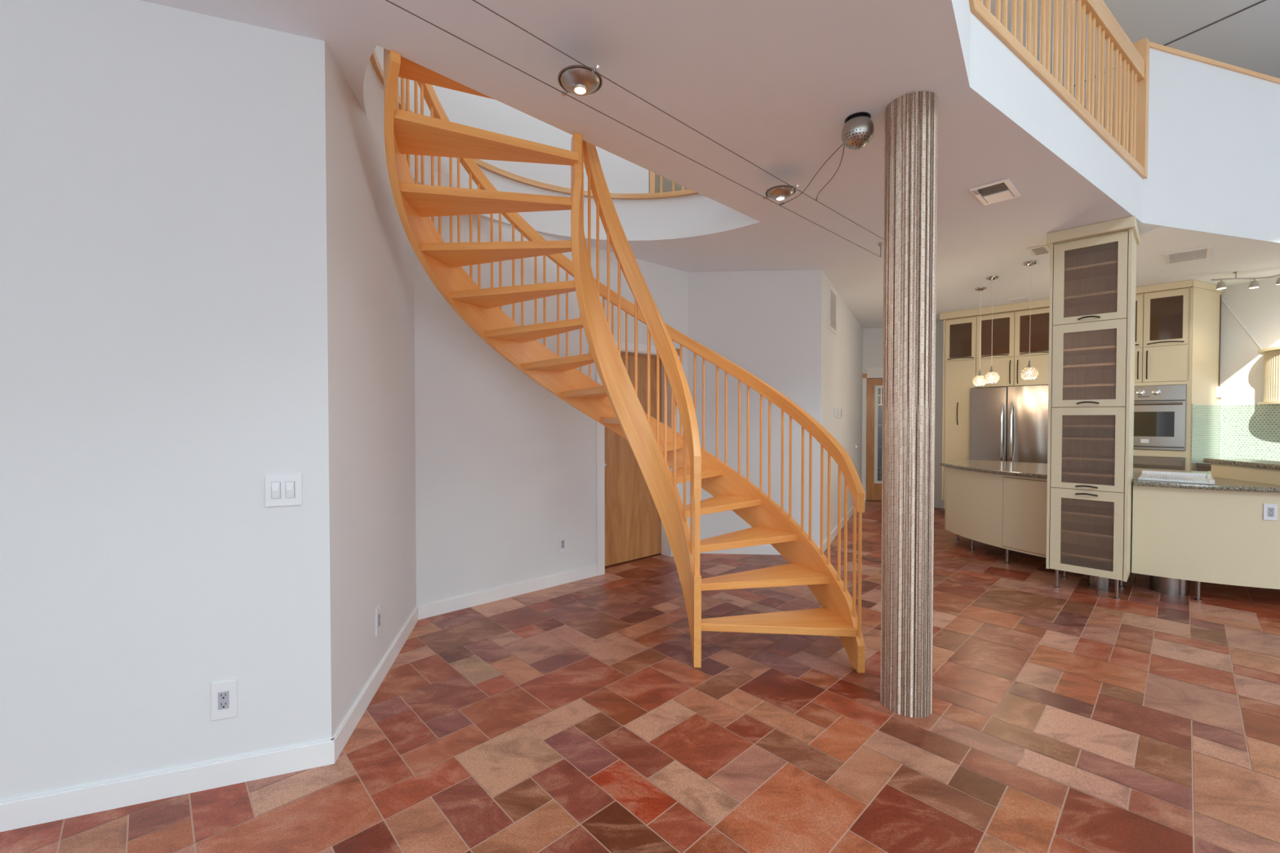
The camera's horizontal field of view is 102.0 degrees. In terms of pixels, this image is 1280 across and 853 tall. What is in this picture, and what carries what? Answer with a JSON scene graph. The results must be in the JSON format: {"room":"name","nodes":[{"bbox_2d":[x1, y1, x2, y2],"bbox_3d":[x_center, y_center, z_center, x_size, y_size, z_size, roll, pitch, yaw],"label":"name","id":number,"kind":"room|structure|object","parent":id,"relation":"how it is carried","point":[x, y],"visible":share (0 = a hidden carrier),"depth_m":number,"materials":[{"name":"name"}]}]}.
{"room":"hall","nodes":[
{"label":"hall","id":0,"kind":"room"},
{"bbox_2d":[0,0,331,801],"bbox_3d":[-2.973,-0.077,1.603,3.527,3.000,0.140,0,1,-21],"label":"wall","id":1,"kind":"structure","parent":0,"point":[164,352],"depth_m":1.96,"materials":[{"name":"white paint"}]},
{"bbox_2d":[0,738,334,832],"bbox_3d":[-2.940,1.374,1.558,3.539,0.100,0.014,0,1,-21],"label":"baseboard","id":2,"kind":"structure","parent":1,"relation":"attached to","point":[26,811],"depth_m":1.97,"materials":[{"name":"white paint"}]},
{"bbox_2d":[210,679,236,720],"bbox_3d":[-1.640,1.078,2.043,0.084,0.150,0.010,0,1,-21],"label":"wall outlet","id":3,"kind":"object","parent":1,"relation":"attached to","point":[223,694],"visible":1,"depth_m":2.04,"materials":[{"name":"white plastic"}]},
{"bbox_2d":[217,691,229,710],"bbox_3d":[-1.639,1.078,2.039,0.035,0.068,0.002,0,1,-21],"label":"receptacle","id":4,"kind":"object","parent":3,"relation":"attached to","point":[223,696],"depth_m":2.04,"materials":[{"name":"white plastic"}]},
{"bbox_2d":[264,473,302,506],"bbox_3d":[-1.444,0.257,2.099,0.128,0.132,0.016,0,1,-21],"label":"light switch","id":5,"kind":"object","parent":1,"relation":"attached to","point":[280,489],"visible":1,"depth_m":2.10,"materials":[{"name":"white plastic"}]},
{"bbox_2d":[324,42,416,738],"bbox_3d":[-1.520,-0.099,2.914,0.140,3.000,1.572,0,1,-11],"label":"wall","id":6,"kind":"structure","parent":0,"point":[371,303],"depth_m":2.63,"materials":[{"name":"white paint"}]},
{"bbox_2d":[330,606,418,762],"bbox_3d":[-1.443,1.351,2.946,0.014,0.100,1.578,0,1,-11],"label":"baseboard","id":7,"kind":"structure","parent":6,"relation":"attached to","point":[349,723],"depth_m":2.65,"materials":[{"name":"white paint"}]},
{"bbox_2d":[375,604,381,636],"bbox_3d":[-1.420,1.051,2.814,0.010,0.150,0.080,0,1,-11],"label":"wall outlet","id":8,"kind":"object","parent":6,"relation":"attached to","point":[378,611],"visible":1,"depth_m":2.80,"materials":[{"name":"white plastic"}]},
{"bbox_2d":[377,613,380,627],"bbox_3d":[-1.416,1.051,2.815,0.002,0.068,0.035,0,1,-11],"label":"receptacle","id":9,"kind":"object","parent":8,"relation":"attached to","point":[379,614],"depth_m":2.81,"materials":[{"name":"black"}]},
{"bbox_2d":[413,214,688,605],"bbox_3d":[-0.613,-0.128,4.696,2.807,3.000,0.200,-1,1,-41],"label":"wall","id":10,"kind":"structure","parent":0,"point":[505,467],"depth_m":4.14,"materials":[{"name":"white paint"}]},
{"bbox_2d":[416,564,596,619],"bbox_3d":[-0.543,1.323,4.640,2.807,0.100,0.014,-1,1,-41],"label":"baseboard","id":11,"kind":"structure","parent":10,"relation":"attached to","point":[449,605],"depth_m":4.14,"materials":[{"name":"white paint"}]},
{"bbox_2d":[558,535,566,552],"bbox_3d":[-0.675,1.027,4.523,0.080,0.140,0.010,-1,1,-41],"label":"wall outlet","id":12,"kind":"object","parent":10,"relation":"attached to","point":[562,540],"visible":1,"depth_m":4.52,"materials":[{"name":"white plastic"}]},
{"bbox_2d":[560,540,564,548],"bbox_3d":[-0.673,1.027,4.520,0.035,0.068,0.002,-1,1,-41],"label":"receptacle","id":13,"kind":"object","parent":12,"relation":"attached to","point":[562,542],"depth_m":4.52,"materials":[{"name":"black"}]},
{"bbox_2d":[595,341,679,575],"bbox_3d":[-0.054,0.278,5.163,1.069,2.172,0.210,-1,1,-41],"label":"door","id":14,"kind":"structure","parent":10,"relation":"in","point":[629,526],"depth_m":5.18,"materials":[{"name":"brown wood"}]},
{"bbox_2d":[363,44,759,240],"bbox_3d":[-0.570,-2.961,3.628,2.960,2.698,1.510,-1,1,-43],"label":"wall","id":15,"kind":"structure","parent":0,"point":[672,218],"depth_m":4.32,"materials":[{"name":"white paint"}]},
{"bbox_2d":[370,49,697,199],"bbox_3d":[-0.587,-1.991,3.662,2.970,0.040,1.471,-1,1,-43],"label":"trim","id":16,"kind":"structure","parent":15,"relation":"attached to","point":[375,63],"depth_m":4.30,"materials":[{"name":"brown wood"}]},
{"bbox_2d":[649,170,684,193],"bbox_3d":[0.537,-2.521,4.368,0.979,1.005,0.126,0,1,26],"label":"railing","id":17,"kind":"object","parent":16,"relation":"on","point":[651,174],"visible":0.02,"depth_m":4.52,"materials":[{"name":"brown wood"}]},
{"bbox_2d":[0,500,1279,852],"bbox_3d":[2.876,1.473,3.120,15.979,0.150,15.272,0,1,0],"label":"floor","id":18,"kind":"structure","parent":0,"point":[575,717],"depth_m":2.35,"materials":[{"name":"tile"}]},
{"bbox_2d":[383,48,865,673],"bbox_3d":[-0.143,-0.637,3.389,2.599,4.062,1.751,0,1,-17],"label":"spiral staircase","id":19,"kind":"structure","parent":18,"relation":"on","point":[615,404],"depth_m":3.25,"materials":[{"name":"brown wood"}]},
{"bbox_2d":[880,90,937,717],"bbox_3d":[1.344,-0.093,2.597,0.233,2.999,0.233,0,1,0],"label":"stone column","id":20,"kind":"structure","parent":18,"relation":"on","point":[911,119],"depth_m":2.50,"materials":[{"name":"stone"}]},
{"bbox_2d":[939,308,977,508],"bbox_3d":[4.839,-0.228,7.759,0.675,2.898,0.460,-1,1,-43],"label":"pantry cabinet","id":21,"kind":"object","parent":18,"relation":"on","point":[959,343],"visible":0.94,"depth_m":7.55,"materials":[{"name":"beige paint"}]},
{"bbox_2d":[969,385,1048,463],"bbox_3d":[5.193,0.381,7.201,0.863,1.838,0.880,-1,1,-43],"label":"refrigerator","id":22,"kind":"object","parent":18,"relation":"on","point":[1008,424],"visible":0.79,"depth_m":6.93,"materials":[{"name":"silver metal"}]},
{"bbox_2d":[975,298,1049,387],"bbox_3d":[5.312,-0.170,7.261,0.675,2.998,0.914,-1,1,-43],"label":"upper cabinet","id":23,"kind":"object","parent":18,"relation":"on","point":[1009,354],"visible":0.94,"depth_m":7.05,"materials":[{"name":"beige paint"}]},
{"bbox_2d":[1045,215,1140,599],"bbox_3d":[3.820,-0.122,4.391,0.610,2.998,0.539,-1,1,-43],"label":"display cabinet","id":24,"kind":"object","parent":18,"relation":"on","point":[1093,267],"visible":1,"depth_m":4.35,"materials":[{"name":"beige paint"}]},
{"bbox_2d":[1060,542,1113,562],"bbox_3d":[3.823,1.069,4.414,0.443,0.018,0.457,-1,1,-43],"label":"shelf","id":25,"kind":"object","parent":24,"relation":"attached to","point":[1082,549],"depth_m":4.43,"materials":[{"name":"brown wood"}]},
{"bbox_2d":[1061,504,1114,518],"bbox_3d":[3.823,0.721,4.408,0.443,0.018,0.457,-1,1,-43],"label":"shelf","id":26,"kind":"object","parent":24,"relation":"attached to","point":[1093,510],"depth_m":4.39,"materials":[{"name":"brown wood"}]},
{"bbox_2d":[1062,453,1115,461],"bbox_3d":[3.823,0.265,4.400,0.443,0.018,0.457,-1,1,-43],"label":"shelf","id":27,"kind":"object","parent":24,"relation":"attached to","point":[1101,457],"depth_m":4.39,"materials":[{"name":"brown wood"}]},
{"bbox_2d":[1063,345,1116,355],"bbox_3d":[3.823,-0.640,4.385,0.443,0.018,0.457,-1,1,-43],"label":"shelf","id":28,"kind":"object","parent":24,"relation":"attached to","point":[1111,350],"depth_m":4.35,"materials":[{"name":"brown wood"}]},
{"bbox_2d":[1063,289,1117,307],"bbox_3d":[3.823,-1.077,4.378,0.443,0.018,0.457,-1,1,-43],"label":"shelf","id":29,"kind":"object","parent":24,"relation":"attached to","point":[1104,298],"depth_m":4.37,"materials":[{"name":"brown wood"}]},
{"bbox_2d":[1061,521,1124,539],"bbox_3d":[3.823,0.878,4.411,0.443,0.018,0.457,-1,1,-43],"label":"shelf","id":30,"kind":"object","parent":24,"relation":"attached to","point":[1090,528],"depth_m":4.38,"materials":[{"name":"brown wood"}]},
{"bbox_2d":[1062,467,1124,477],"bbox_3d":[3.823,0.391,4.402,0.443,0.018,0.457,-1,1,-43],"label":"shelf","id":31,"kind":"object","parent":24,"relation":"attached to","point":[1100,472],"depth_m":4.34,"materials":[{"name":"brown wood"}]},
{"bbox_2d":[1062,435,1125,440],"bbox_3d":[3.823,0.098,4.398,0.443,0.018,0.457,-1,1,-43],"label":"shelf","id":32,"kind":"object","parent":24,"relation":"attached to","point":[1064,437],"depth_m":4.31,"materials":[{"name":"brown wood"}]},
{"bbox_2d":[1062,424,1125,427],"bbox_3d":[3.823,-0.006,4.396,0.443,0.018,0.457,-1,1,-43],"label":"shelf","id":33,"kind":"object","parent":24,"relation":"attached to","point":[1064,425],"depth_m":4.28,"materials":[{"name":"brown wood"}]},
{"bbox_2d":[1062,382,1126,389],"bbox_3d":[3.823,-0.338,4.390,0.443,0.018,0.457,-1,1,-43],"label":"shelf","id":34,"kind":"object","parent":24,"relation":"attached to","point":[1108,385],"depth_m":4.30,"materials":[{"name":"brown wood"}]},
{"bbox_2d":[1062,362,1126,371],"bbox_3d":[3.823,-0.504,4.388,0.443,0.018,0.457,-1,1,-43],"label":"shelf","id":35,"kind":"object","parent":24,"relation":"attached to","point":[1111,366],"depth_m":4.34,"materials":[{"name":"brown wood"}]},
{"bbox_2d":[1064,260,1128,281],"bbox_3d":[3.823,-1.312,4.374,0.443,0.018,0.457,-1,1,-43],"label":"shelf","id":36,"kind":"object","parent":24,"relation":"attached to","point":[1104,270],"depth_m":4.38,"materials":[{"name":"brown wood"}]},
{"bbox_2d":[944,466,1279,601],"bbox_3d":[4.575,0.923,4.825,1.442,0.894,3.180,-1,1,-43],"label":"kitchen island","id":37,"kind":"object","parent":18,"relation":"on","point":[1180,535],"visible":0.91,"depth_m":4.18,"materials":[{"name":"beige paint"}]},
{"bbox_2d":[939,458,1279,493],"bbox_3d":[4.557,0.456,4.848,1.566,0.037,3.250,-1,1,-43],"label":"island countertop","id":38,"kind":"structure","parent":37,"relation":"on","point":[1037,470],"depth_m":4.93,"materials":[{"name":"grey stone"}]},
{"bbox_2d":[1137,470,1214,484],"bbox_3d":[4.533,0.425,4.387,0.635,0.040,0.430,-1,1,-43],"label":"sink","id":39,"kind":"object","parent":38,"relation":"in","point":[1148,475],"visible":1,"depth_m":4.33,"materials":[{"name":"white ceramic"}]},
{"bbox_2d":[1137,473,1208,484],"bbox_3d":[4.531,0.437,4.393,0.630,0.015,0.418,-1,1,-43],"label":"basin","id":40,"kind":"object","parent":39,"relation":"in","point":[1201,478],"depth_m":4.33,"materials":[{"name":"white ceramic"}]},
{"bbox_2d":[1202,457,1279,485],"bbox_3d":[5.067,0.370,4.090,0.340,0.160,1.003,0,1,12],"label":"raised bar","id":41,"kind":"object","parent":38,"relation":"on","point":[1268,472],"visible":0.98,"depth_m":4.24,"materials":[{"name":"beige paint"}]},
{"bbox_2d":[1262,503,1278,520],"bbox_3d":[4.731,0.642,3.889,0.080,0.124,0.010,0,1,20],"label":"wall outlet","id":42,"kind":"object","parent":37,"relation":"attached to","point":[1269,510],"visible":1,"depth_m":3.89,"materials":[{"name":"white plastic"}]},
{"bbox_2d":[1267,507,1274,516],"bbox_3d":[4.730,0.642,3.886,0.035,0.068,0.002,0,1,20],"label":"receptacle","id":43,"kind":"object","parent":42,"relation":"attached to","point":[1270,510],"depth_m":3.88,"materials":[{"name":"white plastic"}]},
{"bbox_2d":[1133,280,1223,471],"bbox_3d":[6.252,-0.153,6.270,0.738,2.998,1.058,-1,1,-43],"label":"tall cabinet","id":44,"kind":"object","parent":18,"relation":"on","point":[1177,340],"depth_m":5.99,"materials":[{"name":"beige paint"}]},
{"bbox_2d":[1133,384,1186,450],"bbox_3d":[5.921,-0.105,6.131,0.118,0.750,0.734,-1,1,-43],"label":"wall oven","id":45,"kind":"object","parent":44,"relation":"in","point":[1159,411],"visible":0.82,"depth_m":6.01,"materials":[{"name":"silver metal"}]},
{"bbox_2d":[1218,294,1221,386],"bbox_3d":[6.838,-0.952,6.112,0.008,1.200,0.008,0,1,-24],"label":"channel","id":46,"kind":"object","parent":44,"relation":"attached to","point":[1220,295],"visible":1,"depth_m":6.11,"materials":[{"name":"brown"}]},
{"bbox_2d":[1195,462,1211,471],"bbox_3d":[6.699,0.861,5.493,0.718,0.895,0.930,0,1,-19],"label":"range","id":47,"kind":"object","parent":18,"relation":"on","point":[1206,467],"visible":0.02,"depth_m":5.76,"materials":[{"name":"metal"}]},
{"bbox_2d":[1195,462,1211,467],"bbox_3d":[6.717,0.436,5.492,0.680,0.045,0.930,0,1,-19],"label":"cooktop","id":48,"kind":"object","parent":47,"relation":"in","point":[1197,464],"depth_m":5.77,"materials":[{"name":"silver metal"}]},
{"bbox_2d":[142,0,1279,328],"bbox_3d":[2.700,-1.617,4.024,14.600,0.001,11.900,0,1,0],"label":"ceiling","id":49,"kind":"structure","parent":0,"point":[776,84],"depth_m":2.62,"materials":[{"name":"white paint"}]},
{"bbox_2d":[386,0,883,257],"bbox_3d":[-0.088,-1.524,2.494,6.184,0.132,0.043,-1,1,-43],"label":"cable","id":50,"kind":"object","parent":49,"relation":"attached to","point":[880,245],"visible":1,"depth_m":2.38,"materials":[{"name":"grey metal"}]},
{"bbox_2d":[557,64,602,96],"bbox_3d":[-0.254,-1.450,2.198,0.188,0.051,0.191,0,1,1],"label":"lamp","id":51,"kind":"object","parent":50,"relation":"hanging from","point":[576,79],"visible":0.99,"depth_m":2.16,"materials":[{"name":"grey metal"}]},
{"bbox_2d":[762,184,799,200],"bbox_3d":[0.889,-1.468,3.281,0.188,0.051,0.191,0,1,1],"label":"lamp","id":52,"kind":"object","parent":50,"relation":"hanging from","point":[779,193],"visible":1,"depth_m":3.24,"materials":[{"name":"grey metal"}]},
{"bbox_2d":[472,0,884,239],"bbox_3d":[0.052,-1.522,2.346,6.184,0.132,0.043,-1,1,-43],"label":"cable","id":53,"kind":"object","parent":49,"relation":"attached to","point":[473,0],"visible":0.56,"depth_m":2.29,"materials":[{"name":"grey metal"}]},
{"bbox_2d":[779,111,874,205],"bbox_3d":[1.104,-1.521,3.053,0.217,0.159,0.889,0,1,-8],"label":"transformer","id":54,"kind":"object","parent":49,"relation":"attached to","point":[858,130],"visible":1,"depth_m":2.64,"materials":[{"name":"grey metal"}]},
{"bbox_2d":[972,287,986,386],"bbox_3d":[4.067,-1.069,6.197,0.150,1.168,0.150,0,1,0],"label":"pendant lamp","id":55,"kind":"object","parent":49,"relation":"hanging from","point":[976,381],"visible":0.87,"depth_m":6.19,"materials":[{"name":"white glass"}]},
{"bbox_2d":[983,275,999,383],"bbox_3d":[3.882,-1.060,5.715,0.150,1.168,0.150,0,1,0],"label":"pendant lamp","id":56,"kind":"object","parent":49,"relation":"hanging from","point":[992,376],"visible":1,"depth_m":5.70,"materials":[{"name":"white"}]},
{"bbox_2d":[969,177,1020,205],"bbox_3d":[2.439,-1.595,3.556,0.370,0.028,0.215,-1,1,-43],"label":"ceiling vent","id":57,"kind":"object","parent":49,"relation":"in","point":[979,192],"visible":1,"depth_m":3.54,"materials":[{"name":"white metal"}]},
{"bbox_2d":[1008,297,1028,302],"bbox_3d":[4.954,-1.658,6.782,0.220,0.008,0.170,-1,1,-43],"label":"ceiling vent","id":58,"kind":"object","parent":49,"relation":"in","point":[1022,299],"visible":1,"depth_m":6.78,"materials":[{"name":"white metal"}]},
{"bbox_2d":[1020,260,1038,379],"bbox_3d":[3.893,-1.051,5.173,0.150,1.168,0.150,0,1,0],"label":"pendant lamp","id":59,"kind":"object","parent":49,"relation":"hanging from","point":[1029,372],"visible":1,"depth_m":5.16,"materials":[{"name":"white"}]},
{"bbox_2d":[1026,244,1050,256],"bbox_3d":[3.692,-1.625,4.785,0.300,0.008,0.150,-1,1,-43],"label":"ceiling vent","id":60,"kind":"object","parent":49,"relation":"in","point":[1044,249],"visible":0.99,"depth_m":4.77,"materials":[{"name":"white metal"}]},
{"bbox_2d":[1164,246,1212,264],"bbox_3d":[5.224,-1.628,4.943,0.460,0.008,0.300,-1,1,-43],"label":"ceiling vent","id":61,"kind":"object","parent":49,"relation":"in","point":[1203,252],"visible":1,"depth_m":4.93,"materials":[{"name":"white metal"}]},
{"bbox_2d":[1211,271,1279,289],"bbox_3d":[6.532,-1.550,5.310,0.348,0.175,0.894,-1,1,-38],"label":"track light","id":62,"kind":"object","parent":49,"relation":"attached to","point":[1253,284],"visible":1,"depth_m":5.50,"materials":[{"name":"grey metal"}]},
{"bbox_2d":[687,269,822,546],"bbox_3d":[1.210,-0.142,5.563,1.394,3.000,0.140,0,1,4],"label":"wall","id":63,"kind":"structure","parent":0,"point":[767,324],"depth_m":5.48,"materials":[{"name":"white paint"}]},
{"bbox_2d":[700,545,820,555],"bbox_3d":[1.210,1.308,5.510,1.404,0.100,0.014,0,1,4],"label":"baseboard","id":64,"kind":"structure","parent":63,"relation":"attached to","point":[757,549],"depth_m":5.50,"materials":[{"name":"white paint"}]},
{"bbox_2d":[821,270,862,542],"bbox_3d":[2.824,-0.171,7.264,0.140,3.000,4.082,1,1,29],"label":"wall","id":65,"kind":"structure","parent":0,"point":[842,353],"depth_m":6.70,"materials":[{"name":"white paint"}]},
{"bbox_2d":[828,284,836,334],"bbox_3d":[2.250,-1.351,6.047,0.012,0.490,0.520,1,1,29],"label":"air vent","id":66,"kind":"object","parent":65,"relation":"in","point":[832,294],"visible":1,"depth_m":6.01,"materials":[{"name":"white metal"}]},
{"bbox_2d":[833,407,837,417],"bbox_3d":[2.370,-0.174,6.274,0.022,0.120,0.180,1,1,29],"label":"thermostat","id":67,"kind":"object","parent":65,"relation":"attached to","point":[835,409],"visible":1,"depth_m":6.20,"materials":[{"name":"white plastic"}]},
{"bbox_2d":[822,506,853,552],"bbox_3d":[2.889,1.280,7.247,0.014,0.100,4.092,1,1,29],"label":"baseboard","id":68,"kind":"structure","parent":65,"relation":"attached to","point":[833,534],"depth_m":6.31,"materials":[{"name":"white paint"}]},
{"bbox_2d":[837,407,841,417],"bbox_3d":[2.512,-0.173,6.522,0.030,0.130,0.200,1,1,29],"label":"keypad","id":69,"kind":"object","parent":65,"relation":"attached to","point":[839,409],"visible":0.91,"depth_m":6.44,"materials":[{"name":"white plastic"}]},
{"bbox_2d":[862,328,883,378],"bbox_3d":[5.051,-0.197,8.806,2.396,3.000,0.140,0,1,14],"label":"wall","id":70,"kind":"structure","parent":0,"point":[873,338],"depth_m":8.96,"materials":[{"name":"white paint"}]},
{"bbox_2d":[862,367,883,501],"bbox_3d":[4.381,0.141,8.932,1.053,2.320,0.112,0,1,14],"label":"door","id":71,"kind":"structure","parent":70,"relation":"in","point":[872,487],"depth_m":9.01,"materials":[{"name":"brown wood"}]},
{"bbox_2d":[877,388,882,480],"bbox_3d":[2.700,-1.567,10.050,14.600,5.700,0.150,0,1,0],"label":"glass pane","id":72,"kind":"structure","parent":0,"point":[879,406],"depth_m":10.00,"materials":[{"name":"clear glass"}]},
{"bbox_2d":[933,320,943,508],"bbox_3d":[5.641,-0.175,7.521,0.140,3.000,3.550,-1,1,-43],"label":"wall","id":73,"kind":"structure","parent":0,"point":[938,501],"depth_m":8.31,"materials":[{"name":"white paint"}]},
{"bbox_2d":[654,0,1279,192],"bbox_3d":[2.700,-4.301,3.029,14.600,0.001,13.800,0,1,0],"label":"ceiling","id":74,"kind":"structure","parent":0,"point":[1249,39],"depth_m":5.65,"materials":[{"name":"white paint"}]},
{"bbox_2d":[1074,0,1266,86],"bbox_3d":[5.900,-4.345,6.029,0.018,0.016,6.723,-1,1,-30],"label":"cable","id":75,"kind":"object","parent":74,"relation":"attached to","point":[1262,1],"depth_m":5.56,"materials":[{"name":"grey metal"}]},
{"bbox_2d":[951,0,1142,222],"bbox_3d":[-0.097,-1.739,0.801,10.505,0.349,0.991,-1,1,-35],"label":"wall","id":76,"kind":"structure","parent":0,"point":[993,71],"depth_m":2.90,"materials":[{"name":"white paint"}]},
{"bbox_2d":[968,0,1149,178],"bbox_3d":[1.752,-2.477,2.364,5.742,1.075,0.571,-1,1,-43],"label":"loft railing","id":77,"kind":"object","parent":76,"relation":"on","point":[1126,131],"visible":0.85,"depth_m":3.41,"materials":[{"name":"brown wood"}]},
{"bbox_2d":[1142,48,1279,243],"bbox_3d":[6.979,-2.326,5.015,6.246,1.384,0.120,0,1,-16],"label":"wall","id":78,"kind":"structure","parent":0,"point":[1214,141],"depth_m":4.33,"materials":[{"name":"white paint"}]},
{"bbox_2d":[1149,41,1279,84],"bbox_3d":[6.993,-3.036,5.008,6.216,0.035,0.148,0,1,-16],"label":"trim","id":79,"kind":"structure","parent":78,"relation":"on","point":[1152,45],"depth_m":4.30,"materials":[{"name":"brown wood"}]},
{"bbox_2d":[1219,276,1279,429],"bbox_3d":[7.577,-0.121,4.280,0.140,3.000,3.998,0,1,-19],"label":"wall","id":80,"kind":"structure","parent":0,"point":[1242,367],"depth_m":5.93,"materials":[{"name":"white paint"}]},
{"bbox_2d":[1215,386,1222,397],"bbox_3d":[6.821,-0.407,6.107,0.100,0.130,0.020,0,1,-24],"label":"wall switch","id":81,"kind":"object","parent":80,"relation":"attached to","point":[1219,388],"visible":1,"depth_m":6.09,"materials":[{"name":"white plastic"}]},
{"bbox_2d":[1222,299,1262,349],"bbox_3d":[6.923,-1.163,5.955,0.011,0.666,0.356,0,1,-19],"label":"cable","id":82,"kind":"object","parent":80,"relation":"attached to","point":[1223,300],"visible":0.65,"depth_m":5.96,"materials":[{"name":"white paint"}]},
{"bbox_2d":[1219,404,1279,461],"bbox_3d":[7.283,0.101,4.914,0.006,0.675,2.584,0,1,-19],"label":"tile backsplash","id":83,"kind":"structure","parent":80,"relation":"attached to","point":[1246,431],"depth_m":5.91,"materials":[{"name":"green tile"}]},
{"bbox_2d":[1257,346,1279,404],"bbox_3d":[6.842,-0.524,5.202,0.650,0.585,1.030,0,1,-19],"label":"range hood","id":84,"kind":"object","parent":80,"relation":"attached to","point":[1272,355],"visible":1,"depth_m":5.42,"materials":[{"name":"beige paint"}]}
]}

